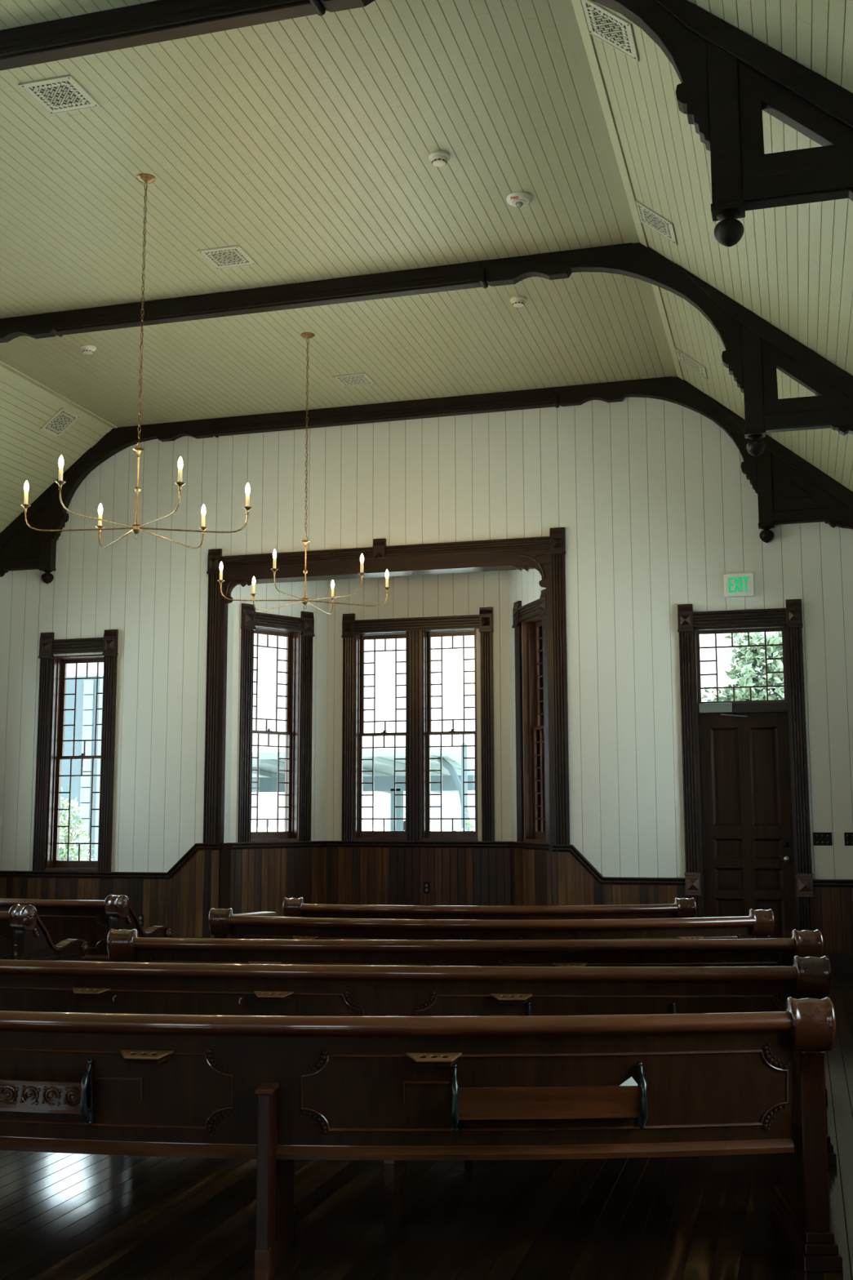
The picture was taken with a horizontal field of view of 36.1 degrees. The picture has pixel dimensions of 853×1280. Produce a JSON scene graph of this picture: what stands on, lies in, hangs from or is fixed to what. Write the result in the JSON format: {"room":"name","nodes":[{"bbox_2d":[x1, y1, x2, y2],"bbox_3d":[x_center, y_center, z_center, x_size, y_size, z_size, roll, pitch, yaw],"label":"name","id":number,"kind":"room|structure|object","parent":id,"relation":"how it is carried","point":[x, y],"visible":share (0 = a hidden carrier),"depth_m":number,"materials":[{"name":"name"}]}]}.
{"room":"house of worship","nodes":[
{"label":"house of worship","id":0,"kind":"room"},
{"bbox_2d":[0,373,106,533],"bbox_3d":[-6.567,-2.464,7.085,2.122,1.849,15.700,-2,-8,16],"label":"ceiling","id":1,"kind":"structure","parent":0,"point":[28,453],"depth_m":13.78,"materials":[{"name":"white wood"}]},
{"bbox_2d":[39,407,79,438],"bbox_3d":[-3.808,-2.259,13.607,0.270,0.223,0.340,-2,-8,16],"label":"ceiling vent","id":2,"kind":"object","parent":1,"relation":"in","point":[63,420],"visible":1,"depth_m":13.60,"materials":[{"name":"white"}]},
{"bbox_2d":[230,580,328,842],"bbox_3d":[-1.664,1.159,14.339,1.300,4.300,0.220,7,-10,-43],"label":"wall","id":3,"kind":"structure","parent":0,"point":[314,588],"depth_m":14.55,"materials":[{"name":"white wood"}]},
{"bbox_2d":[218,842,233,909],"bbox_3d":[-2.067,2.657,13.499,0.034,1.112,0.292,-2,-8,16],"label":"trim","id":4,"kind":"structure","parent":3,"relation":"attached to","point":[225,849],"depth_m":13.49,"materials":[{"name":"brown wood"}]},
{"bbox_2d":[237,603,315,842],"bbox_3d":[-1.690,0.917,14.296,0.976,2.540,0.294,7,-10,-43],"label":"window","id":5,"kind":"structure","parent":3,"relation":"in","point":[295,629],"depth_m":14.37,"materials":[{"name":"brown wood"}]},
{"bbox_2d":[230,840,327,916],"bbox_3d":[-1.570,2.727,14.035,1.300,1.112,0.042,7,-10,-43],"label":"wainscot","id":6,"kind":"structure","parent":3,"relation":"attached to","point":[262,874],"depth_m":14.02,"materials":[{"name":"brown wood"}]},
{"bbox_2d":[0,0,671,427],"bbox_3d":[-2.617,-3.469,6.086,6.096,0.100,15.700,-2,-8,16],"label":"ceiling","id":7,"kind":"structure","parent":0,"point":[304,144],"depth_m":9.11,"materials":[{"name":"white wood"}]},
{"bbox_2d":[17,74,100,115],"bbox_3d":[-2.155,-3.201,7.690,0.340,0.011,0.340,-2,-8,16],"label":"ceiling vent","id":8,"kind":"object","parent":7,"relation":"in","point":[61,94],"visible":1,"depth_m":7.68,"materials":[{"name":"white metal"}]},
{"bbox_2d":[80,344,96,354],"bbox_3d":[-3.064,-2.622,11.843,0.139,0.056,0.139,-2,-8,16],"label":"smoke detector","id":9,"kind":"object","parent":7,"relation":"attached to","point":[86,348],"visible":1,"depth_m":11.80,"materials":[{"name":"beige plastic"}]},
{"bbox_2d":[20,173,252,548],"bbox_3d":[-1.862,-1.859,8.540,1.395,2.448,1.446,-2,-8,16],"label":"chandelier","id":10,"kind":"object","parent":7,"relation":"hanging from","point":[145,179],"visible":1,"depth_m":8.43,"materials":[{"name":"gold metal"}]},
{"bbox_2d":[196,244,257,269],"bbox_3d":[-1.513,-2.904,9.931,0.340,0.011,0.340,-2,-8,16],"label":"ceiling vent","id":11,"kind":"object","parent":7,"relation":"in","point":[230,256],"visible":1,"depth_m":9.93,"materials":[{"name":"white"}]},
{"bbox_2d":[217,332,390,613],"bbox_3d":[-1.045,-1.481,11.391,1.325,2.448,1.505,-2,-8,16],"label":"chandelier","id":12,"kind":"object","parent":7,"relation":"hanging from","point":[304,600],"visible":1,"depth_m":11.32,"materials":[{"name":"gold metal"}]},
{"bbox_2d":[332,373,376,387],"bbox_3d":[-0.704,-2.529,12.754,0.340,0.011,0.340,-2,-8,16],"label":"ceiling vent","id":13,"kind":"object","parent":7,"relation":"in","point":[357,380],"visible":1,"depth_m":12.74,"materials":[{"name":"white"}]},
{"bbox_2d":[0,0,852,247],"bbox_3d":[-2.324,-2.273,6.957,10.320,2.035,0.164,-2,-8,16],"label":"roof truss","id":14,"kind":"object","parent":7,"relation":"attached to","point":[727,76],"visible":1,"depth_m":5.90,"materials":[{"name":"brown wood"}]},
{"bbox_2d":[0,242,852,457],"bbox_3d":[-1.338,-1.816,10.400,10.320,2.035,0.164,-2,-8,16],"label":"roof truss","id":15,"kind":"object","parent":7,"relation":"attached to","point":[754,348],"visible":1,"depth_m":9.74,"materials":[{"name":"brown wood"}]},
{"bbox_2d":[0,376,852,583],"bbox_3d":[-0.487,-1.423,13.367,10.320,2.035,0.164,-2,-8,16],"label":"roof truss","id":16,"kind":"object","parent":7,"relation":"attached to","point":[789,489],"visible":0.97,"depth_m":13.15,"materials":[{"name":"brown wood"}]},
{"bbox_2d":[428,151,449,167],"bbox_3d":[0.081,-3.087,8.419,0.139,0.056,0.139,-2,-8,16],"label":"smoke detector","id":17,"kind":"object","parent":7,"relation":"attached to","point":[438,158],"visible":1,"depth_m":8.38,"materials":[{"name":"beige plastic"}]},
{"bbox_2d":[510,296,527,307],"bbox_3d":[0.756,-2.776,10.764,0.139,0.056,0.139,-2,-8,16],"label":"smoke detector","id":18,"kind":"object","parent":7,"relation":"attached to","point":[517,301],"visible":1,"depth_m":10.72,"materials":[{"name":"beige plastic"}]},
{"bbox_2d":[506,191,532,207],"bbox_3d":[0.637,-3.007,8.993,0.176,0.065,0.176,-2,-8,16],"label":"fire alarm strobe","id":19,"kind":"object","parent":7,"relation":"attached to","point":[518,199],"visible":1,"depth_m":8.95,"materials":[{"name":"white plastic"}]},
{"bbox_2d":[560,0,684,380],"bbox_3d":[0.301,-3.516,5.204,0.118,0.057,15.600,-2,-8,16],"label":"trim","id":20,"kind":"structure","parent":7,"relation":"attached to","point":[582,40],"depth_m":8.23,"materials":[{"name":"beige paint"}]},
{"bbox_2d":[326,570,511,841],"bbox_3d":[-0.078,1.180,14.526,2.100,4.300,0.220,-2,-8,16],"label":"wall","id":21,"kind":"structure","parent":0,"point":[448,594],"depth_m":14.57,"materials":[{"name":"white wood"}]},
{"bbox_2d":[341,606,494,840],"bbox_3d":[-0.084,0.942,14.521,1.746,2.540,0.294,-2,-8,16],"label":"window","id":22,"kind":"structure","parent":21,"relation":"in","point":[418,633],"depth_m":14.50,"materials":[{"name":"brown wood"}]},
{"bbox_2d":[326,840,511,906],"bbox_3d":[-0.109,2.744,14.191,2.100,1.112,0.042,-2,-8,16],"label":"wainscot","id":23,"kind":"structure","parent":21,"relation":"attached to","point":[367,873],"depth_m":14.22,"materials":[{"name":"brown wood"}]},
{"bbox_2d":[423,882,430,893],"bbox_3d":[0.001,2.683,14.167,0.072,0.120,0.009,-2,-8,16],"label":"wall outlet","id":24,"kind":"object","parent":23,"relation":"attached to","point":[426,885],"visible":1,"depth_m":14.17,"materials":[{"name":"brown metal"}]},
{"bbox_2d":[0,397,852,880],"bbox_3d":[-0.430,0.364,13.314,10.340,5.600,0.250,-2,-8,16],"label":"wall","id":25,"kind":"structure","parent":0,"point":[653,500],"depth_m":13.14,"materials":[{"name":"white wood"}]},
{"bbox_2d":[0,360,117,432],"bbox_3d":[-5.562,-3.280,6.852,0.118,0.057,15.600,-2,-8,16],"label":"trim","id":26,"kind":"structure","parent":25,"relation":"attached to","point":[8,371],"depth_m":13.17,"materials":[{"name":"beige paint"}]},
{"bbox_2d":[31,629,118,871],"bbox_3d":[-3.739,1.187,14.099,0.939,2.563,0.294,-2,-8,16],"label":"window","id":27,"kind":"structure","parent":25,"relation":"in","point":[52,694],"depth_m":14.08,"materials":[{"name":"brown wood"}]},
{"bbox_2d":[0,843,220,938],"bbox_3d":[-3.781,2.703,13.811,3.445,1.112,0.042,-2,-8,16],"label":"wainscot","id":28,"kind":"structure","parent":25,"relation":"attached to","point":[181,899],"depth_m":13.54,"materials":[{"name":"brown wood"}]},
{"bbox_2d":[137,914,143,926],"bbox_3d":[-2.965,2.904,13.551,0.072,0.120,0.009,-2,-8,16],"label":"wall outlet","id":29,"kind":"object","parent":28,"relation":"attached to","point":[140,917],"visible":0.78,"depth_m":13.55,"materials":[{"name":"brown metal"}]},
{"bbox_2d":[203,527,569,844],"bbox_3d":[-0.443,0.507,13.258,3.821,3.078,0.328,-2,-8,16],"label":"surround","id":30,"kind":"object","parent":25,"relation":"attached to","point":[545,554],"visible":0.94,"depth_m":13.30,"materials":[{"name":"brown wood"}]},
{"bbox_2d":[551,844,686,905],"bbox_3d":[1.803,2.479,12.241,1.245,1.112,0.042,-2,-8,16],"label":"wainscot","id":31,"kind":"structure","parent":25,"relation":"attached to","point":[576,882],"depth_m":12.32,"materials":[{"name":"brown wood"}]},
{"bbox_2d":[724,572,754,597],"bbox_3d":[2.939,-0.517,12.309,0.270,0.224,0.047,-2,-8,16],"label":"exit sign","id":32,"kind":"object","parent":25,"relation":"attached to","point":[735,584],"visible":1,"depth_m":12.29,"materials":[{"name":"white plastic"}]},
{"bbox_2d":[677,599,814,938],"bbox_3d":[2.963,1.325,12.159,1.140,3.372,0.297,-2,-8,16],"label":"door","id":33,"kind":"structure","parent":25,"relation":"in","point":[747,827],"depth_m":12.16,"materials":[{"name":"brown wood"}]},
{"bbox_2d":[813,832,832,845],"bbox_3d":[3.582,1.799,11.834,0.165,0.118,0.018,-2,-8,16],"label":"switch plate","id":34,"kind":"object","parent":25,"relation":"attached to","point":[819,838],"visible":1,"depth_m":11.84,"materials":[{"name":"brown metal"}]},
{"bbox_2d":[813,879,852,973],"bbox_3d":[3.992,2.540,11.606,1.075,0.812,0.042,-2,-8,16],"label":"wainscot","id":35,"kind":"structure","parent":25,"relation":"attached to","point":[833,899],"depth_m":11.71,"materials":[{"name":"brown wood"}]},
{"bbox_2d":[844,832,852,845],"bbox_3d":[3.832,1.789,11.764,0.140,0.118,0.018,-2,-8,16],"label":"switch plate","id":36,"kind":"object","parent":25,"relation":"attached to","point":[848,836],"visible":1,"depth_m":11.77,"materials":[{"name":"brown metal"}]},
{"bbox_2d":[0,957,852,1279],"bbox_3d":[-2.397,2.285,6.047,10.940,0.120,17.800,-2,-8,16],"label":"floor","id":37,"kind":"structure","parent":0,"point":[64,1216],"depth_m":4.61,"materials":[{"name":"brown wood"}]},
{"bbox_2d":[0,904,88,960],"bbox_3d":[-3.962,2.267,9.419,3.238,0.817,0.994,-4,-9,30],"label":"pew","id":38,"kind":"object","parent":37,"relation":"on","point":[34,942],"visible":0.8,"depth_m":8.65,"materials":[{"name":"brown wood"}]},
{"bbox_2d":[0,894,172,960],"bbox_3d":[-3.325,2.393,10.382,2.695,0.817,0.894,-5,-9,30],"label":"pew","id":39,"kind":"object","parent":37,"relation":"on","point":[89,921],"visible":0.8,"depth_m":9.75,"materials":[{"name":"brown wood"}]},
{"bbox_2d":[233,911,275,916],"bbox_3d":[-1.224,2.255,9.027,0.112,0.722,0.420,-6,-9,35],"label":"bench","id":40,"kind":"object","parent":37,"relation":"on","point":[256,913],"visible":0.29,"depth_m":9.12,"materials":[{"name":"brown wood"}]},
{"bbox_2d":[0,955,836,1165],"bbox_3d":[-0.232,1.765,5.729,3.869,0.817,0.778,-1,-8,6],"label":"pew","id":41,"kind":"object","parent":37,"relation":"on","point":[25,985],"visible":0.48,"depth_m":5.46,"materials":[{"name":"brown wood"}]},
{"bbox_2d":[72,987,110,994],"bbox_3d":[-1.454,1.508,5.627,0.175,0.019,0.056,-2,-8,11],"label":"tray","id":42,"kind":"object","parent":41,"relation":"on","point":[75,990],"depth_m":5.63,"materials":[{"name":"brown wood"}]},
{"bbox_2d":[253,991,293,997],"bbox_3d":[-0.649,1.489,5.499,0.175,0.019,0.059,-1,-8,6],"label":"tray","id":43,"kind":"object","parent":41,"relation":"on","point":[255,993],"depth_m":5.50,"materials":[{"name":"brown wood"}]},
{"bbox_2d":[490,993,533,999],"bbox_3d":[0.351,1.474,5.403,0.175,0.019,0.056,-1,-8,3],"label":"tray","id":44,"kind":"object","parent":41,"relation":"on","point":[493,996],"depth_m":5.41,"materials":[{"name":"brown wood"}]},
{"bbox_2d":[0,996,843,1279],"bbox_3d":[-0.493,1.590,4.409,3.638,0.817,0.874,-1,-8,4],"label":"pew","id":45,"kind":"object","parent":37,"relation":"on","point":[273,1091],"visible":1,"depth_m":4.11,"materials":[{"name":"brown wood"}]},
{"bbox_2d":[0,1106,90,1114],"bbox_3d":[-1.358,1.498,4.197,0.585,0.010,0.064,-2,-8,11],"label":"shelf","id":46,"kind":"object","parent":45,"relation":"attached to","point":[16,1110],"depth_m":4.14,"materials":[{"name":"brown wood"}]},
{"bbox_2d":[120,1049,173,1059],"bbox_3d":[-0.891,1.307,4.124,0.175,0.019,0.056,-1,-8,7],"label":"tray","id":47,"kind":"object","parent":45,"relation":"on","point":[124,1054],"depth_m":4.13,"materials":[{"name":"brown wood"}]},
{"bbox_2d":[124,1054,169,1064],"bbox_3d":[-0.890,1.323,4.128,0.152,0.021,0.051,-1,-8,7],"label":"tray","id":48,"kind":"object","parent":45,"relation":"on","point":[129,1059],"depth_m":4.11,"materials":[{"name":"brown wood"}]},
{"bbox_2d":[405,1053,462,1062],"bbox_3d":[0.023,1.296,4.064,0.175,0.019,0.056,0,-8,0],"label":"tray","id":49,"kind":"object","parent":45,"relation":"on","point":[410,1057],"depth_m":4.07,"materials":[{"name":"brown wood"}]},
{"bbox_2d":[458,1114,639,1119],"bbox_3d":[0.379,1.476,4.067,0.586,0.010,0.064,0,-8,-3],"label":"shelf","id":50,"kind":"object","parent":45,"relation":"attached to","point":[461,1117],"depth_m":4.04,"materials":[{"name":"brown wood"}]},
{"bbox_2d":[619,1076,637,1085],"bbox_3d":[0.624,1.387,4.062,0.064,0.061,0.003,-1,-8,4],"label":"folded paper","id":51,"kind":"object","parent":45,"relation":"in","point":[630,1082],"visible":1,"depth_m":4.06,"materials":[{"name":"white paper"}]},
{"bbox_2d":[106,928,827,1098],"bbox_3d":[0.186,1.910,6.828,3.668,0.817,0.804,0,-8,2],"label":"pew","id":52,"kind":"object","parent":37,"relation":"on","point":[122,945],"visible":0.34,"depth_m":6.58,"materials":[{"name":"brown wood"}]},
{"bbox_2d":[248,961,281,964],"bbox_3d":[-0.826,1.640,6.625,0.175,0.019,0.056,-1,-8,8],"label":"tray","id":53,"kind":"object","parent":52,"relation":"on","point":[249,962],"depth_m":6.63,"materials":[{"name":"brown wood"}]},
{"bbox_2d":[553,962,587,966],"bbox_3d":[0.721,1.623,6.531,0.175,0.019,0.062,0,-8,2],"label":"tray","id":54,"kind":"object","parent":52,"relation":"on","point":[555,964],"depth_m":6.54,"materials":[{"name":"brown wood"}]},
{"bbox_2d":[282,897,696,919],"bbox_3d":[0.441,2.244,9.334,2.931,0.817,0.904,0,-8,2],"label":"pew","id":55,"kind":"object","parent":37,"relation":"on","point":[291,907],"visible":0.26,"depth_m":9.07,"materials":[{"name":"brown wood"}]},
{"bbox_2d":[208,907,774,940],"bbox_3d":[0.389,2.092,8.196,3.536,0.817,1.014,-1,-8,3],"label":"pew","id":56,"kind":"object","parent":37,"relation":"on","point":[759,923],"visible":0.4,"depth_m":7.90,"materials":[{"name":"brown wood"}]},
{"bbox_2d":[292,935,318,939],"bbox_3d":[-0.745,1.826,8.023,0.169,0.019,0.090,-1,-8,3],"label":"tray","id":57,"kind":"object","parent":56,"relation":"on","point":[294,937],"depth_m":8.02,"materials":[{"name":"brown wood"}]},
{"bbox_2d":[676,936,703,939],"bbox_3d":[1.607,1.805,7.913,0.175,0.019,0.056,2,-8,-13],"label":"tray","id":58,"kind":"object","parent":56,"relation":"on","point":[677,937],"depth_m":7.92,"materials":[{"name":"brown wood"}]},
{"bbox_2d":[507,568,546,843],"bbox_3d":[1.192,1.045,13.539,0.220,4.300,1.321,2,-8,-16],"label":"wall","id":59,"kind":"structure","parent":0,"point":[524,586],"depth_m":14.03,"materials":[{"name":"white wood"}]},
{"bbox_2d":[507,841,551,906],"bbox_3d":[1.070,2.621,13.292,0.043,1.112,1.321,2,-8,-16],"label":"wainscot","id":60,"kind":"structure","parent":59,"relation":"attached to","point":[531,885],"depth_m":13.37,"materials":[{"name":"brown wood"}]},
{"bbox_2d":[511,588,550,843],"bbox_3d":[1.178,0.801,13.483,0.294,2.540,0.976,2,-8,-16],"label":"window","id":61,"kind":"structure","parent":59,"relation":"in","point":[531,653],"depth_m":13.71,"materials":[{"name":"brown wood"}]},
{"bbox_2d":[548,844,553,905],"bbox_3d":[1.228,2.525,12.573,0.034,1.112,0.292,-2,-8,16],"label":"trim","id":62,"kind":"structure","parent":59,"relation":"attached to","point":[549,845],"depth_m":12.47,"materials":[{"name":"brown wood"}]},
{"bbox_2d":[591,0,852,492],"bbox_3d":[1.338,-2.781,4.862,2.122,1.849,15.700,-2,-8,16],"label":"ceiling","id":63,"kind":"structure","parent":0,"point":[791,266],"depth_m":7.94,"materials":[{"name":"white wood"}]},
{"bbox_2d":[581,0,639,62],"bbox_3d":[0.949,-3.179,6.798,0.270,0.223,0.340,-2,-8,16],"label":"ceiling vent","id":64,"kind":"object","parent":63,"relation":"in","point":[604,24],"visible":1,"depth_m":6.79,"materials":[{"name":"white metal"}]},
{"bbox_2d":[635,200,677,244],"bbox_3d":[1.581,-2.890,9.043,0.270,0.223,0.340,-2,-8,16],"label":"ceiling vent","id":65,"kind":"object","parent":63,"relation":"in","point":[650,218],"visible":1,"depth_m":9.03,"materials":[{"name":"white metal"}]},
{"bbox_2d":[675,347,707,379],"bbox_3d":[2.400,-2.508,11.862,0.270,0.223,0.340,-2,-8,16],"label":"ceiling vent","id":66,"kind":"object","parent":63,"relation":"in","point":[684,358],"visible":1,"depth_m":11.85,"materials":[{"name":"white metal"}]},
{"label":"outside","id":67,"kind":"structure","parent":0,"visible":0},
{"bbox_3d":[4.642,8.816,52.215,100.000,0.100,75.650,-2,-8,16],"label":"ground","id":68,"kind":"structure","parent":67,"visible":0},
{"bbox_2d":[58,787,97,860],"bbox_3d":[-5.266,3.073,18.294,1.311,2.384,0.984,-2,-8,16],"label":"shrub","id":69,"kind":"object","parent":68,"relation":"on","point":[80,831],"visible":0.18,"depth_m":18.30,"materials":[{"name":"green plant"}]},
{"bbox_2d":[58,675,102,860],"bbox_3d":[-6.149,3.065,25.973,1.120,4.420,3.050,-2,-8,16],"label":"building","id":70,"kind":"structure","parent":68,"relation":"on","point":[81,786],"depth_m":24.63,"materials":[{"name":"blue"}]},
{"bbox_2d":[251,748,475,831],"bbox_3d":[-2.051,4.179,29.527,8.755,3.131,4.750,-2,-8,16],"label":"canopy","id":71,"kind":"object","parent":68,"relation":"on","point":[384,759],"visible":0.34,"depth_m":28.06,"materials":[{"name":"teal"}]},
{"bbox_2d":[461,742,467,831],"bbox_3d":[0.749,3.630,25.730,0.135,3.200,0.135,-2,-8,16],"label":"utility pole","id":72,"kind":"object","parent":68,"relation":"on","point":[465,748],"visible":0.37,"depth_m":25.79,"materials":[{"name":"grey paint"}]},
{"bbox_2d":[453,812,475,831],"bbox_3d":[0.544,3.250,17.655,1.103,1.831,0.927,-7,-10,41],"label":"shrub","id":73,"kind":"object","parent":68,"relation":"on","point":[467,821],"visible":0.02,"depth_m":17.70,"materials":[{"name":"green plant"}]},
{"bbox_2d":[701,631,784,701],"bbox_3d":[4.695,1.674,16.773,2.384,4.721,2.175,-3,-8,19],"label":"magnolia tree","id":74,"kind":"object","parent":68,"relation":"on","point":[752,659],"visible":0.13,"depth_m":16.56,"materials":[{"name":"green plant"}]},
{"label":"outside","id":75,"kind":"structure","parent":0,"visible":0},
{"bbox_2d":[251,826,388,831],"bbox_3d":[5.618,8.772,55.690,100.000,0.900,68.500,-2,-8,16],"label":"ground","id":76,"kind":"structure","parent":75,"point":[253,828],"depth_m":82.56,"materials":[{"name":"white concrete"}]},
{"bbox_2d":[386,791,475,831],"bbox_3d":[0.848,4.258,33.090,3.400,2.100,1.750,-2,-8,16],"label":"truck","id":77,"kind":"object","parent":76,"relation":"on","point":[451,806],"visible":0.1,"depth_m":32.33,"materials":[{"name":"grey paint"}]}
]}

